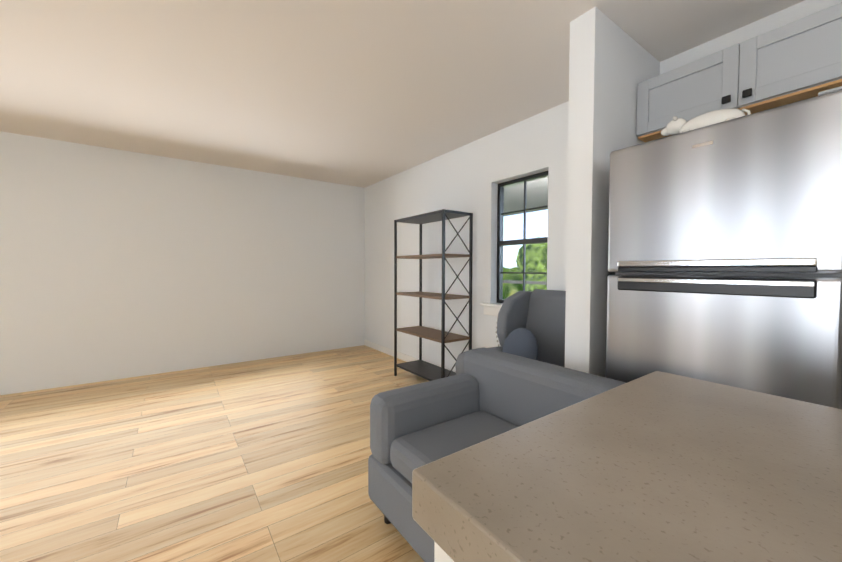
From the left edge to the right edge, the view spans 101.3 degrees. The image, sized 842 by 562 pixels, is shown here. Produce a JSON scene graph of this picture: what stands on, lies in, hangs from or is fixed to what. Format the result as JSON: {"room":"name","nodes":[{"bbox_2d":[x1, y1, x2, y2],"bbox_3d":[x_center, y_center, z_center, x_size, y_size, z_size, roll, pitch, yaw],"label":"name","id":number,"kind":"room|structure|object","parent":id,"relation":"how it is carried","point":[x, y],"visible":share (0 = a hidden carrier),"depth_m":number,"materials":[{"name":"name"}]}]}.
{"room":"kitchen","nodes":[
{"label":"kitchen","id":0,"kind":"room"},
{"bbox_2d":[0,131,364,394],"bbox_3d":[-3.958,-0.162,3.384,7.440,2.500,0.150,-1,2,-36],"label":"wall","id":1,"kind":"structure","parent":0,"point":[117,264],"depth_m":3.97,"materials":[{"name":"white paint"}]},
{"bbox_2d":[0,345,427,561],"bbox_3d":[-1.430,1.252,0.032,7.590,0.100,8.620,-1,2,-36],"label":"floor","id":2,"kind":"structure","parent":0,"point":[263,460],"depth_m":2.11,"materials":[{"name":"brown wood"}]},
{"bbox_2d":[394,209,472,380],"bbox_3d":[0.101,0.204,3.665,0.372,1.766,0.872,-1,2,-36],"label":"etagere shelf","id":3,"kind":"object","parent":2,"relation":"on","point":[420,367],"visible":0.94,"depth_m":3.52,"materials":[{"name":"brown wood"}]},
{"bbox_2d":[434,547,443,561],"bbox_3d":[0.934,0.782,-0.145,0.761,0.860,2.084,-1,2,-36],"label":"kitchen island","id":4,"kind":"object","parent":2,"relation":"on","point":[436,553],"depth_m":0.46,"materials":[{"name":"wood"}]},
{"bbox_2d":[412,371,841,561],"bbox_3d":[0.938,0.315,-0.155,0.810,0.071,2.136,-1,2,-36],"label":"island countertop","id":5,"kind":"structure","parent":4,"relation":"on","point":[657,466],"depth_m":0.45,"materials":[{"name":"beige stone"}]},
{"bbox_2d":[368,347,624,561],"bbox_3d":[0.362,0.784,1.476,0.800,0.749,1.040,-1,2,-36],"label":"loveseat","id":6,"kind":"object","parent":2,"relation":"on","point":[488,394],"visible":0.48,"depth_m":1.59,"materials":[{"name":"grey fabric"}]},
{"bbox_2d":[455,289,565,374],"bbox_3d":[0.764,0.606,2.313,0.836,1.059,0.720,-1,2,-36],"label":"chair","id":7,"kind":"object","parent":2,"relation":"on","point":[530,325],"visible":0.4,"depth_m":2.50,"materials":[{"name":"grey fabric"}]},
{"bbox_2d":[605,86,841,408],"bbox_3d":[1.394,0.267,1.583,0.761,1.779,0.722,-1,2,-36],"label":"refrigerator","id":8,"kind":"object","parent":2,"relation":"on","point":[725,251],"visible":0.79,"depth_m":1.27,"materials":[{"name":"grey metal"}]},
{"bbox_2d":[661,108,750,135],"bbox_3d":[1.243,-0.687,1.526,0.112,0.128,0.319,-1,2,-36],"label":"cow figurine","id":9,"kind":"object","parent":8,"relation":"on","point":[675,125],"visible":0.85,"depth_m":1.49,"materials":[{"name":"white ceramic"}]},
{"bbox_2d":[0,0,804,187],"bbox_3d":[-1.424,-1.347,-0.052,7.590,0.100,8.620,-1,2,-36],"label":"ceiling","id":10,"kind":"structure","parent":0,"point":[362,93],"depth_m":2.25,"materials":[{"name":"white paint"}]},
{"bbox_2d":[365,0,841,371],"bbox_3d":[1.595,-0.111,2.159,0.150,2.500,8.620,-1,2,-36],"label":"wall","id":11,"kind":"structure","parent":0,"point":[469,177],"depth_m":3.63,"materials":[{"name":"white paint"}]},
{"bbox_2d":[364,340,418,361],"bbox_3d":[-0.062,1.042,3.707,0.774,0.090,3.938,-1,2,-36],"label":"baseboard","id":12,"kind":"structure","parent":11,"relation":"attached to","point":[401,356],"depth_m":4.90,"materials":[{"name":"white wood"}]},
{"bbox_2d":[480,171,547,315],"bbox_3d":[0.887,-0.296,3.089,0.180,1.269,0.815,-1,2,-36],"label":"living room window","id":13,"kind":"structure","parent":11,"relation":"in","point":[491,309],"depth_m":3.25,"materials":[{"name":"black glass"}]},
{"bbox_2d":[636,2,841,141],"bbox_3d":[1.612,-0.967,1.705,0.318,0.294,0.875,-1,2,-36],"label":"upper cabinet","id":14,"kind":"object","parent":11,"relation":"attached to","point":[795,61],"visible":0.92,"depth_m":1.56,"materials":[{"name":"grey paint"}]},
{"bbox_2d":[565,6,659,376],"bbox_3d":[1.129,-0.107,2.016,0.774,2.500,0.134,-1,2,-36],"label":"wall","id":15,"kind":"structure","parent":0,"point":[612,64],"depth_m":1.79,"materials":[{"name":"white paint"}]},
{"label":"outside","id":16,"kind":"structure","parent":0,"visible":0},
{"bbox_2d":[503,209,547,299],"bbox_3d":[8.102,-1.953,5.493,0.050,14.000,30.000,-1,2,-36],"label":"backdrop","id":17,"kind":"structure","parent":16,"point":[539,219],"depth_m":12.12,"materials":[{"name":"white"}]},
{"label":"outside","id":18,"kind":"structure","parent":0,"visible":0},
{"bbox_2d":[503,177,547,291],"bbox_3d":[2.676,0.206,4.748,4.595,2.793,4.726,-1,2,-36],"label":"garden","id":19,"kind":"object","parent":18,"point":[533,250],"depth_m":5.53,"materials":[{"name":"green plant"}]}
]}

